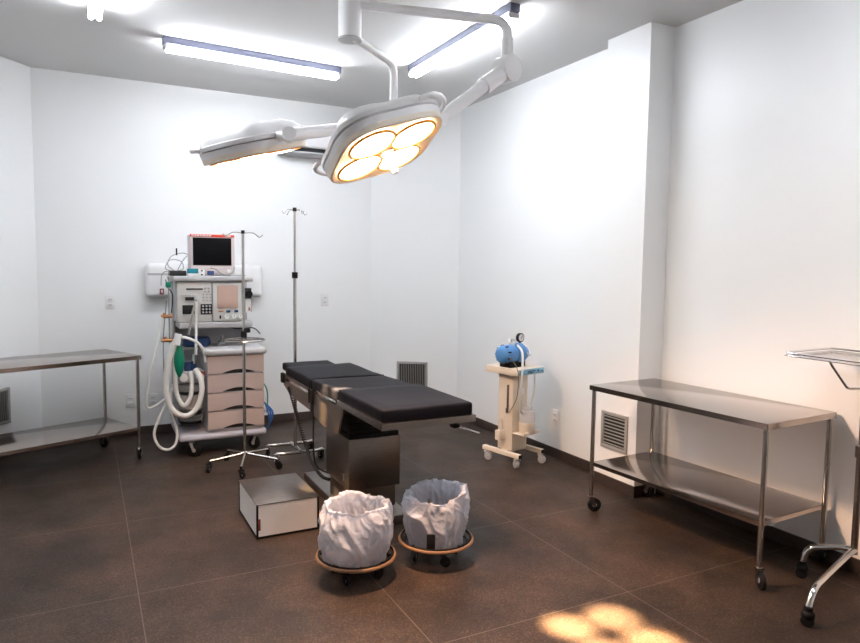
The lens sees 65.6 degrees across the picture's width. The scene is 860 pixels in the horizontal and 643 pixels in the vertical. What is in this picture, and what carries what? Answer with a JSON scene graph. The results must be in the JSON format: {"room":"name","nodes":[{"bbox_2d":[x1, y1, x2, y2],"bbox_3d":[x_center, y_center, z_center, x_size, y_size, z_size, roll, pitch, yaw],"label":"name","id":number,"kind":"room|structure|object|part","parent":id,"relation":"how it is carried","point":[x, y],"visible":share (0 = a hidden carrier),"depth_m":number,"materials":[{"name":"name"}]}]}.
{"room":"operating room","nodes":[
{"label":"operating room","id":0,"kind":"room"},
{"bbox_2d":[0,56,41,433],"bbox_3d":[-3.732,-0.461,4.780,0.150,3.267,2.146,2,5,12],"label":"wall","id":1,"kind":"structure","parent":0,"point":[19,325],"depth_m":5.61,"materials":[{"name":"white paint"}]},
{"bbox_2d":[0,387,10,424],"bbox_3d":[-3.541,0.707,5.428,0.015,0.300,0.300,2,5,12],"label":"air vent","id":2,"kind":"object","parent":1,"relation":"in","point":[5,406],"visible":1,"depth_m":5.53,"materials":[{"name":"silver metal"}]},
{"bbox_2d":[30,67,370,426],"bbox_3d":[-2.070,-0.584,6.590,3.129,3.267,0.150,-2,5,-27],"label":"wall","id":3,"kind":"structure","parent":0,"point":[119,187],"depth_m":6.24,"materials":[{"name":"white paint"}]},
{"bbox_2d":[105,295,114,308],"bbox_3d":[-2.920,-0.177,6.089,0.080,0.124,0.022,-2,5,-27],"label":"wall socket","id":4,"kind":"object","parent":3,"relation":"attached to","point":[109,299],"visible":1,"depth_m":6.08,"materials":[{"name":"white plastic"}]},
{"bbox_2d":[126,394,134,407],"bbox_3d":[-2.797,0.741,6.232,0.080,0.124,0.022,-2,5,-27],"label":"wall socket","id":5,"kind":"object","parent":3,"relation":"attached to","point":[130,398],"visible":1,"depth_m":6.23,"materials":[{"name":"white plastic"}]},
{"bbox_2d":[148,393,156,405],"bbox_3d":[-2.625,0.741,6.321,0.080,0.124,0.022,-2,5,-27],"label":"wall socket","id":6,"kind":"object","parent":3,"relation":"attached to","point":[152,397],"visible":0.91,"depth_m":6.31,"materials":[{"name":"white plastic"}]},
{"bbox_2d":[90,411,314,439],"bbox_3d":[-2.054,1.010,6.645,3.129,0.080,0.012,-2,5,-27],"label":"baseboard","id":7,"kind":"structure","parent":3,"relation":"attached to","point":[162,428],"depth_m":6.42,"materials":[{"name":"stone"}]},
{"bbox_2d":[145,263,261,297],"bbox_3d":[-2.154,-0.392,6.410,1.070,0.320,0.122,-2,5,-27],"label":"wall panel","id":8,"kind":"object","parent":3,"relation":"attached to","point":[153,271],"visible":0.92,"depth_m":6.20,"materials":[{"name":"white plastic"}]},
{"bbox_2d":[277,125,331,158],"bbox_3d":[-1.118,-1.811,6.779,0.860,0.294,0.200,-2,5,-27],"label":"air conditioner","id":9,"kind":"object","parent":3,"relation":"attached to","point":[315,148],"visible":0.15,"depth_m":6.67,"materials":[{"name":"white plastic"}]},
{"bbox_2d":[295,147,325,152],"bbox_3d":[-1.121,-1.721,6.788,0.800,0.035,0.155,-2,5,-27],"label":"outlet","id":10,"kind":"object","parent":9,"relation":"attached to","point":[303,149],"depth_m":6.66,"materials":[{"name":"black"}]},
{"bbox_2d":[321,294,327,305],"bbox_3d":[-1.106,-0.230,7.022,0.080,0.124,0.022,-2,5,-27],"label":"wall socket","id":11,"kind":"object","parent":3,"relation":"attached to","point":[324,297],"visible":1,"depth_m":7.01,"materials":[{"name":"white plastic"}]},
{"bbox_2d":[0,0,742,107],"bbox_3d":[-0.289,-1.928,2.535,5.700,0.100,8.850,-2,5,-27],"label":"ceiling","id":12,"kind":"structure","parent":0,"point":[548,36],"depth_m":4.87,"materials":[{"name":"white paint"}]},
{"bbox_2d":[88,0,102,20],"bbox_3d":[-1.826,-1.935,3.654,0.078,0.101,1.500,-2,5,-27],"label":"ceiling light","id":13,"kind":"object","parent":12,"relation":"attached to","point":[94,6],"visible":1,"depth_m":4.15,"materials":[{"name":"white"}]},
{"bbox_2d":[161,35,340,79],"bbox_3d":[-1.358,-2.056,5.240,1.400,0.101,0.078,-2,5,-31],"label":"ceiling light","id":14,"kind":"object","parent":12,"relation":"attached to","point":[175,45],"visible":1,"depth_m":5.18,"materials":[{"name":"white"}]},
{"bbox_2d":[189,0,521,183],"bbox_3d":[-0.444,-1.341,3.664,1.522,1.250,1.205,4,5,34],"label":"light","id":15,"kind":"object","parent":12,"relation":"hanging from","point":[373,139],"visible":1,"depth_m":3.46,"materials":[{"name":"white metal"}]},
{"bbox_3d":[-1.257,-0.943,3.680,0.202,0.030,0.202,-1,18,35],"label":"loop handle","id":16,"kind":"part","parent":15,"relation":"part of","materials":[{"name":"white"}]},
{"bbox_3d":[-0.966,-0.877,3.753,0.072,0.130,0.072,-1,18,35],"label":"sterile handle","id":17,"kind":"part","parent":15,"relation":"part of","materials":[{"name":"white plastic"}]},
{"bbox_3d":[-0.481,-1.104,3.811,0.065,0.279,0.853,4,6,37],"label":"spring arm","id":18,"kind":"part","parent":15,"relation":"part of","materials":[{"name":"white metal"}]},
{"bbox_3d":[-0.518,-0.755,3.324,0.083,0.050,0.278,2,5,20],"label":"loop handle","id":19,"kind":"part","parent":15,"relation":"part of","materials":[{"name":"white plastic"}]},
{"bbox_3d":[-0.321,-1.420,3.930,0.048,0.399,0.473,3,5,27],"label":"horizontal arm","id":20,"kind":"part","parent":15,"relation":"part of","materials":[{"name":"white metal"}]},
{"bbox_3d":[-0.188,-0.767,3.202,0.072,0.130,0.072,-22,-7,-26],"label":"sterile handle","id":21,"kind":"part","parent":15,"relation":"part of","materials":[{"name":"white plastic"}]},
{"bbox_3d":[0.006,-1.017,3.119,0.205,0.030,0.205,-22,-7,-26],"label":"loop handle","id":22,"kind":"part","parent":15,"relation":"part of","materials":[{"name":"white"}]},
{"bbox_3d":[0.026,-1.628,3.688,0.856,0.281,0.052,1,5,1],"label":"horizontal arm","id":23,"kind":"part","parent":15,"relation":"part of","materials":[{"name":"white metal"}]},
{"bbox_3d":[0.170,-1.146,3.486,0.397,0.301,0.065,-3,6,-43],"label":"spring arm","id":24,"kind":"part","parent":15,"relation":"part of","materials":[{"name":"white metal"}]},
{"bbox_2d":[408,2,519,77],"bbox_3d":[0.194,-2.005,4.849,0.078,0.101,1.500,-2,5,-27],"label":"ceiling light","id":25,"kind":"object","parent":12,"relation":"attached to","point":[478,32],"visible":1,"depth_m":4.75,"materials":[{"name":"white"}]},
{"bbox_2d":[370,112,460,396],"bbox_3d":[-0.160,-0.613,7.253,0.959,3.267,0.150,1,5,7],"label":"wall","id":26,"kind":"structure","parent":0,"point":[415,210],"depth_m":7.17,"materials":[{"name":"white paint"}]},
{"bbox_2d":[396,361,427,385],"bbox_3d":[-0.196,0.586,7.268,0.340,0.300,0.015,1,5,7],"label":"air vent","id":27,"kind":"object","parent":26,"relation":"in","point":[410,372],"visible":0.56,"depth_m":7.26,"materials":[{"name":"silver metal"}]},
{"bbox_2d":[0,418,859,642],"bbox_3d":[-0.332,1.418,2.801,5.700,0.080,8.850,-2,5,-27],"label":"floor","id":28,"kind":"structure","parent":0,"point":[99,544],"depth_m":3.59,"materials":[{"name":"tile"}]},
{"bbox_2d":[0,349,141,458],"bbox_3d":[-2.961,0.718,5.220,0.690,0.865,1.181,4,6,39],"label":"steel table","id":29,"kind":"object","parent":28,"relation":"on","point":[44,437],"visible":1,"depth_m":5.24,"materials":[{"name":"grey metal"}]},
{"bbox_2d":[0,417,136,455],"bbox_3d":[-2.949,0.893,5.232,0.576,0.024,1.076,4,6,39],"label":"shelf","id":30,"kind":"object","parent":29,"relation":"attached to","point":[44,437],"depth_m":5.22,"materials":[{"name":"silver metal"}]},
{"bbox_3d":[-2.833,0.626,5.812,0.027,0.759,0.026,4,6,39],"label":"leg","id":31,"kind":"part","parent":29,"relation":"part of","materials":[{"name":"metal"}]},
{"bbox_3d":[-2.385,0.660,5.453,0.027,0.759,0.026,4,6,39],"label":"leg","id":32,"kind":"part","parent":29,"relation":"part of","materials":[{"name":"metal"}]},
{"bbox_2d":[145,275,273,456],"bbox_3d":[-1.939,0.354,5.829,1.078,1.520,0.700,-2,5,-27],"label":"machine","id":33,"kind":"object","parent":28,"relation":"on","point":[206,390],"visible":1,"depth_m":5.62,"materials":[{"name":"grey plastic"}]},
{"bbox_3d":[-2.214,-0.108,5.733,0.024,0.550,0.140,-2,5,-27],"label":"post","id":34,"kind":"part","parent":33,"relation":"part of","materials":[{"name":"grey plastic"}]},
{"bbox_2d":[161,248,187,285],"bbox_3d":[-2.123,-0.455,5.556,0.237,0.311,0.109,-2,5,-33],"label":"cable","id":35,"kind":"object","parent":33,"relation":"on","point":[172,272],"visible":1,"depth_m":5.53,"materials":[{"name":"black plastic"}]},
{"bbox_2d":[181,345,199,349],"bbox_3d":[-2.130,0.217,5.827,0.210,0.020,0.340,-2,5,-27],"label":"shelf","id":36,"kind":"object","parent":33,"relation":"attached to","point":[183,347],"depth_m":5.69,"materials":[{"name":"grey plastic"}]},
{"bbox_2d":[178,383,202,421],"bbox_3d":[-2.025,0.668,5.649,0.200,0.320,0.200,-2,5,-27],"label":"canister","id":37,"kind":"object","parent":33,"relation":"on","point":[183,388],"depth_m":5.57,"materials":[{"name":"white plastic"}]},
{"bbox_3d":[-1.962,-0.162,5.558,0.270,0.332,0.032,-2,5,-27],"label":"ventilator panel","id":38,"kind":"part","parent":33,"relation":"part of","materials":[{"name":"grey plastic"}]},
{"bbox_2d":[187,268,204,275],"bbox_3d":[-1.954,-0.411,5.568,0.133,0.062,0.064,-2,5,-27],"label":"box","id":39,"kind":"object","parent":33,"relation":"on","point":[190,272],"visible":1,"depth_m":5.54,"materials":[{"name":"white plastic"}]},
{"bbox_3d":[-1.937,0.040,5.525,0.022,0.476,0.047,-3,6,-38],"label":"support arm","id":40,"kind":"part","parent":33,"relation":"part of","materials":[{"name":"white plastic"}]},
{"bbox_2d":[183,336,210,346],"bbox_3d":[-2.002,0.172,5.732,0.221,0.080,0.156,0,5,-13],"label":"folded cloth","id":41,"kind":"object","parent":33,"relation":"on","point":[205,341],"visible":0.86,"depth_m":5.67,"materials":[{"name":"blue"}]},
{"bbox_2d":[167,275,252,280],"bbox_3d":[-1.907,-0.374,5.778,0.650,0.042,0.460,-2,5,-27],"label":"shelf","id":42,"kind":"object","parent":33,"relation":"attached to","point":[233,277],"depth_m":5.57,"materials":[{"name":"grey plastic"}]},
{"bbox_2d":[206,270,214,275],"bbox_3d":[-1.850,-0.409,5.621,0.072,0.052,0.030,-2,5,-27],"label":"display","id":43,"kind":"object","parent":33,"relation":"on","point":[208,272],"visible":0.96,"depth_m":5.61,"materials":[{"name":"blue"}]},
{"bbox_2d":[187,234,234,275],"bbox_3d":[-1.879,-0.567,5.733,0.366,0.350,0.237,-1,5,-25],"label":"patient monitor","id":44,"kind":"object","parent":33,"relation":"on","point":[205,251],"visible":0.91,"depth_m":5.66,"materials":[{"name":"grey plastic"}]},
{"bbox_2d":[175,319,252,328],"bbox_3d":[-1.890,0.015,5.809,0.600,0.050,0.400,-2,5,-27],"label":"shelf","id":45,"kind":"object","parent":33,"relation":"attached to","point":[179,323],"depth_m":5.63,"materials":[{"name":"grey plastic"}]},
{"bbox_2d":[218,335,226,345],"bbox_3d":[-1.807,0.164,5.798,0.076,0.088,0.076,-2,5,-27],"label":"flask","id":46,"kind":"object","parent":33,"relation":"on","point":[221,342],"visible":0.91,"depth_m":5.77,"materials":[{"name":"grey"}]},
{"bbox_3d":[-1.730,0.024,5.663,0.180,0.016,0.008,-2,5,-27],"label":"shelf pull","id":47,"kind":"part","parent":33,"relation":"part of","materials":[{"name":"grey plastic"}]},
{"bbox_3d":[-1.727,-0.169,5.677,0.238,0.328,0.036,-2,5,-27],"label":"recorder panel","id":48,"kind":"part","parent":33,"relation":"part of","materials":[{"name":"grey plastic"}]},
{"bbox_2d":[197,342,266,355],"bbox_3d":[-1.768,0.233,5.891,0.520,0.055,0.600,-2,5,-27],"label":"countertop","id":49,"kind":"structure","parent":33,"relation":"on","point":[260,349],"depth_m":5.63,"materials":[{"name":"grey plastic"}]},
{"bbox_3d":[-1.651,0.360,5.671,0.468,0.148,0.027,-2,5,-27],"label":"drawer","id":50,"kind":"part","parent":33,"relation":"part of","materials":[{"name":"beige plastic"}]},
{"bbox_3d":[-1.653,0.518,5.684,0.468,0.144,0.027,-2,5,-27],"label":"drawer","id":51,"kind":"part","parent":33,"relation":"part of","materials":[{"name":"beige plastic"}]},
{"bbox_3d":[-1.655,0.673,5.696,0.468,0.144,0.027,-2,5,-27],"label":"drawer","id":52,"kind":"part","parent":33,"relation":"part of","materials":[{"name":"beige plastic"}]},
{"bbox_3d":[-1.657,0.830,5.708,0.468,0.146,0.027,-2,5,-27],"label":"drawer","id":53,"kind":"part","parent":33,"relation":"part of","materials":[{"name":"beige plastic"}]},
{"bbox_3d":[-1.574,-0.139,5.776,0.050,0.120,0.005,-2,5,-27],"label":"label plate","id":54,"kind":"part","parent":33,"relation":"part of","materials":[{"name":"white plastic"}]},
{"bbox_2d":[206,230,282,478],"bbox_3d":[-1.476,0.230,5.222,0.562,1.875,0.578,-2,5,-27],"label":"stand","id":55,"kind":"object","parent":28,"relation":"on","point":[244,331],"visible":1,"depth_m":5.23,"materials":[{"name":"metal"}]},
{"bbox_3d":[-1.589,1.060,5.242,0.276,0.064,0.019,-2,5,-27],"label":"leg","id":56,"kind":"part","parent":55,"relation":"part of","materials":[{"name":"metal"}]},
{"bbox_3d":[-1.566,1.048,5.396,0.276,0.064,0.019,5,6,45],"label":"leg","id":57,"kind":"part","parent":55,"relation":"part of","materials":[{"name":"metal"}]},
{"bbox_3d":[-1.449,1.068,5.171,0.019,0.064,0.276,0,5,-9],"label":"leg","id":58,"kind":"part","parent":55,"relation":"part of","materials":[{"name":"metal"}]},
{"bbox_3d":[-1.440,0.089,5.218,0.083,0.077,0.043,3,5,23],"label":"clamp knob","id":59,"kind":"part","parent":55,"relation":"part of","materials":[{"name":"black rubber"}]},
{"bbox_3d":[-1.411,1.048,5.422,0.019,0.064,0.275,3,5,27],"label":"leg","id":60,"kind":"part","parent":55,"relation":"part of","materials":[{"name":"metal"}]},
{"bbox_3d":[-1.339,1.060,5.283,0.275,0.064,0.019,1,5,9],"label":"leg","id":61,"kind":"part","parent":55,"relation":"part of","materials":[{"name":"metal"}]},
{"bbox_2d":[239,473,318,538],"bbox_3d":[-0.964,1.153,4.219,0.380,0.208,0.512,-2,5,-27],"label":"step stool","id":62,"kind":"object","parent":28,"relation":"on","point":[277,505],"visible":0.92,"depth_m":4.05,"materials":[{"name":"silver metal"}]},
{"bbox_3d":[-0.962,1.052,4.211,0.378,0.006,0.510,-2,5,-27],"label":"plate","id":63,"kind":"part","parent":62,"relation":"part of","materials":[{"name":"metal"}]},
{"bbox_2d":[265,208,324,464],"bbox_3d":[-1.127,0.107,5.540,0.433,2.080,0.401,-2,5,-27],"label":"stand","id":64,"kind":"object","parent":28,"relation":"on","point":[320,451],"visible":0.9,"depth_m":5.51,"materials":[{"name":"metal"}]},
{"bbox_3d":[-1.112,-0.381,5.489,0.048,0.050,0.047,-2,5,-27],"label":"clamp knob","id":65,"kind":"part","parent":64,"relation":"part of","materials":[{"name":"black plastic"}]},
{"bbox_2d":[315,506,395,586],"bbox_3d":[-0.384,1.156,3.468,0.419,0.336,0.419,-4,6,-44],"label":"bucket","id":66,"kind":"object","parent":28,"relation":"on","point":[378,571],"visible":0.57,"depth_m":3.34,"materials":[{"name":"brown metal"}]},
{"bbox_3d":[-0.385,1.214,3.473,0.396,0.036,0.396,-4,6,-44],"label":"carriage frame","id":67,"kind":"part","parent":66,"relation":"part of","materials":[{"name":"black rubber"}]},
{"bbox_2d":[317,489,396,567],"bbox_3d":[-0.383,1.071,3.464,0.403,0.312,0.423,-2,5,-27],"label":"liner","id":68,"kind":"object","parent":66,"relation":"in","point":[352,532],"visible":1,"depth_m":3.32,"materials":[{"name":"white plastic"}]},
{"bbox_2d":[280,360,479,523],"bbox_3d":[-0.496,0.799,4.538,0.600,0.875,2.308,-2,5,-27],"label":"table","id":69,"kind":"object","parent":28,"relation":"on","point":[361,410],"visible":1,"depth_m":4.23,"materials":[{"name":"leather"}]},
{"bbox_3d":[-0.949,0.463,4.796,0.016,0.022,0.610,-2,5,-27],"label":"accessory rail","id":70,"kind":"part","parent":69,"relation":"part of","materials":[{"name":"silver metal"}]},
{"bbox_3d":[-0.978,0.700,4.920,0.033,0.409,0.292,-3,6,-39],"label":"coiled cord","id":71,"kind":"part","parent":69,"relation":"part of","materials":[{"name":"black rubber"}]},
{"bbox_3d":[-0.971,0.504,4.861,0.012,0.150,0.720,-2,5,-27],"label":"plate","id":72,"kind":"part","parent":69,"relation":"part of","materials":[{"name":"metal"}]},
{"bbox_3d":[-0.801,0.988,4.680,0.047,0.172,0.385,-2,6,-35],"label":"power cord","id":73,"kind":"part","parent":69,"relation":"part of","materials":[{"name":"black rubber"}]},
{"bbox_3d":[-0.744,0.755,4.545,0.112,0.566,0.056,0,5,-10],"label":"control cord","id":74,"kind":"part","parent":69,"relation":"part of","materials":[{"name":"black rubber"}]},
{"bbox_3d":[-0.658,0.478,4.220,0.016,0.024,0.400,-2,5,-27],"label":"accessory rail","id":75,"kind":"part","parent":69,"relation":"part of","materials":[{"name":"silver metal"}]},
{"bbox_3d":[-0.651,0.584,4.229,0.012,0.188,0.565,-2,5,-27],"label":"plate","id":76,"kind":"part","parent":69,"relation":"part of","materials":[{"name":"metal"}]},
{"bbox_3d":[-0.572,0.505,4.687,0.510,0.035,1.150,-2,5,-27],"label":"under frame","id":77,"kind":"part","parent":69,"relation":"part of","materials":[{"name":"silver metal"}]},
{"bbox_3d":[-0.554,0.988,4.260,0.006,0.050,0.060,-2,5,-27],"label":"control plate","id":78,"kind":"part","parent":69,"relation":"part of","materials":[{"name":"metal"}]},
{"bbox_3d":[-0.538,1.201,4.623,0.370,0.058,1.100,-2,5,-27],"label":"plate","id":79,"kind":"part","parent":69,"relation":"part of","materials":[{"name":"metal"}]},
{"bbox_3d":[-0.155,0.507,3.836,0.556,0.036,0.700,-2,5,-27],"label":"leg frame","id":80,"kind":"part","parent":69,"relation":"part of","materials":[{"name":"metal"}]},
{"bbox_3d":[0.209,0.591,3.639,0.127,0.035,0.022,2,5,20],"label":"release lever","id":81,"kind":"part","parent":69,"relation":"part of","materials":[{"name":"metal"}]},
{"bbox_2d":[398,490,473,566],"bbox_3d":[0.034,1.143,3.694,0.419,0.336,0.419,1,5,5],"label":"bucket","id":82,"kind":"object","parent":28,"relation":"on","point":[445,561],"visible":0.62,"depth_m":3.55,"materials":[{"name":"brown metal"}]},
{"bbox_2d":[401,478,469,548],"bbox_3d":[0.032,1.060,3.682,0.391,0.306,0.385,-2,5,-27],"label":"liner","id":83,"kind":"object","parent":82,"relation":"in","point":[444,515],"visible":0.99,"depth_m":3.57,"materials":[{"name":"white plastic"}]},
{"bbox_3d":[0.033,1.201,3.699,0.396,0.036,0.396,1,5,5],"label":"carriage frame","id":84,"kind":"part","parent":82,"relation":"part of","materials":[{"name":"black rubber"}]},
{"bbox_2d":[482,333,545,467],"bbox_3d":[0.684,0.631,5.539,0.383,1.080,0.454,-3,6,-40],"label":"machine","id":85,"kind":"object","parent":28,"relation":"on","point":[516,420],"visible":1,"depth_m":5.46,"materials":[{"name":"beige plastic"}]},
{"bbox_3d":[0.673,0.264,5.457,0.290,0.178,0.178,-3,6,-40],"label":"motor","id":86,"kind":"part","parent":85,"relation":"part of","materials":[{"name":"blue metal"}]},
{"bbox_3d":[0.676,0.343,5.466,0.180,0.050,0.120,-3,6,-40],"label":"motor","id":87,"kind":"part","parent":85,"relation":"part of","materials":[{"name":"black plastic"}]},
{"bbox_2d":[486,363,542,375],"bbox_3d":[0.701,0.391,5.518,0.320,0.053,0.360,-3,6,-40],"label":"tray","id":88,"kind":"object","parent":85,"relation":"on","point":[503,369],"depth_m":5.41,"materials":[{"name":"beige plastic"}]},
{"bbox_2d":[512,422,539,436],"bbox_3d":[0.791,0.868,5.468,0.223,0.098,0.168,-2,5,-27],"label":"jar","id":89,"kind":"object","parent":85,"relation":"on","point":[523,429],"depth_m":5.42,"materials":[{"name":"plastic"}]},
{"bbox_2d":[519,406,535,423],"bbox_3d":[0.796,0.801,5.458,0.132,0.207,0.132,-2,5,-27],"label":"jar","id":90,"kind":"object","parent":85,"relation":"on","point":[527,416],"depth_m":5.41,"materials":[{"name":"clear plastic"}]},
{"bbox_2d":[587,378,836,589],"bbox_3d":[1.633,0.877,4.048,0.676,0.850,1.340,-2,5,-30],"label":"steel table","id":91,"kind":"object","parent":28,"relation":"on","point":[760,505],"visible":0.88,"depth_m":3.84,"materials":[{"name":"grey metal"}]},
{"bbox_3d":[1.076,0.794,4.412,0.026,0.744,0.027,-2,5,-30],"label":"leg","id":92,"kind":"part","parent":91,"relation":"part of","materials":[{"name":"metal"}]},
{"bbox_3d":[1.565,0.778,4.697,0.026,0.744,0.027,-2,5,-30],"label":"leg","id":93,"kind":"part","parent":91,"relation":"part of","materials":[{"name":"metal"}]},
{"bbox_2d":[593,451,822,525],"bbox_3d":[1.622,0.980,4.047,0.566,0.024,1.206,-2,5,-30],"label":"shelf","id":94,"kind":"object","parent":91,"relation":"attached to","point":[735,497],"depth_m":3.92,"materials":[{"name":"silver metal"}]},
{"bbox_3d":[1.683,0.884,3.374,0.026,0.744,0.027,-2,5,-30],"label":"leg","id":95,"kind":"part","parent":91,"relation":"part of","materials":[{"name":"metal"}]},
{"bbox_3d":[2.172,0.868,3.659,0.026,0.744,0.027,-2,5,-30],"label":"leg","id":96,"kind":"part","parent":91,"relation":"part of","materials":[{"name":"metal"}]},
{"bbox_2d":[785,347,859,627],"bbox_3d":[1.983,0.770,3.216,0.721,1.206,0.593,-2,5,-27],"label":"stand","id":97,"kind":"object","parent":28,"relation":"on","point":[807,619],"visible":1,"depth_m":3.35,"materials":[{"name":"silver metal"}]},
{"bbox_2d":[785,347,859,365],"bbox_3d":[2.103,0.178,3.227,0.469,0.024,0.593,-2,5,-27],"label":"tray","id":98,"kind":"object","parent":97,"relation":"on","point":[831,356],"depth_m":3.34,"materials":[{"name":"silver metal"}]},
{"bbox_3d":[2.057,1.214,3.463,0.244,0.150,0.044,3,5,30],"label":"leg","id":99,"kind":"part","parent":97,"relation":"part of","materials":[{"name":"silver metal"}]},
{"bbox_3d":[1.934,1.235,3.211,0.584,0.156,0.034,-3,6,-40],"label":"leg","id":100,"kind":"part","parent":97,"relation":"part of","materials":[{"name":"silver metal"}]},
{"bbox_3d":[2.128,0.265,3.256,0.316,0.160,0.164,4,6,37],"label":"support rod","id":101,"kind":"part","parent":97,"relation":"part of","materials":[{"name":"metal"}]},
{"bbox_3d":[2.160,0.913,3.373,0.033,0.540,0.032,-2,5,-27],"label":"post","id":102,"kind":"part","parent":97,"relation":"part of","materials":[{"name":"metal"}]},
{"bbox_2d":[457,27,674,460],"bbox_3d":[1.009,-0.492,5.922,0.150,3.267,2.778,-2,5,-27],"label":"wall","id":103,"kind":"structure","parent":0,"point":[532,154],"depth_m":5.84,"materials":[{"name":"white paint"}]},
{"bbox_2d":[470,417,589,471],"bbox_3d":[0.916,1.098,6.011,0.012,0.080,2.778,-2,5,-27],"label":"baseboard","id":104,"kind":"structure","parent":103,"relation":"attached to","point":[571,459],"depth_m":5.74,"materials":[{"name":"stone"}]},
{"bbox_2d":[552,409,558,424],"bbox_3d":[1.070,0.813,5.686,0.022,0.124,0.080,-2,5,-27],"label":"wall socket","id":105,"kind":"object","parent":103,"relation":"attached to","point":[555,420],"visible":1,"depth_m":5.67,"materials":[{"name":"white plastic"}]},
{"bbox_2d":[594,22,674,492],"bbox_3d":[1.478,-0.400,4.841,0.246,3.267,0.419,-2,5,-27],"label":"wall column","id":106,"kind":"structure","parent":0,"point":[635,136],"depth_m":4.69,"materials":[{"name":"white paint"}]},
{"bbox_2d":[600,410,628,454],"bbox_3d":[1.346,0.806,4.879,0.014,0.275,0.270,-2,5,-27],"label":"wall vent","id":107,"kind":"object","parent":106,"relation":"attached to","point":[614,426],"visible":1,"depth_m":4.88,"materials":[{"name":"silver metal"}]},
{"bbox_2d":[594,470,654,497],"bbox_3d":[1.426,1.189,4.951,0.198,0.080,0.443,-2,5,-27],"label":"baseboard","id":108,"kind":"structure","parent":106,"relation":"attached to","point":[629,490],"depth_m":4.83,"materials":[{"name":"stone"}]},
{"bbox_2d":[658,0,859,558],"bbox_3d":[2.902,-0.193,2.461,0.150,3.267,5.133,-2,5,-27],"label":"wall","id":109,"kind":"structure","parent":0,"point":[763,249],"depth_m":3.98,"materials":[{"name":"white paint"}]},
{"bbox_2d":[655,489,859,574],"bbox_3d":[2.810,1.398,2.550,0.012,0.080,5.133,-2,5,-27],"label":"baseboard","id":110,"kind":"structure","parent":109,"relation":"attached to","point":[793,541],"depth_m":3.97,"materials":[{"name":"stone"}]}
]}

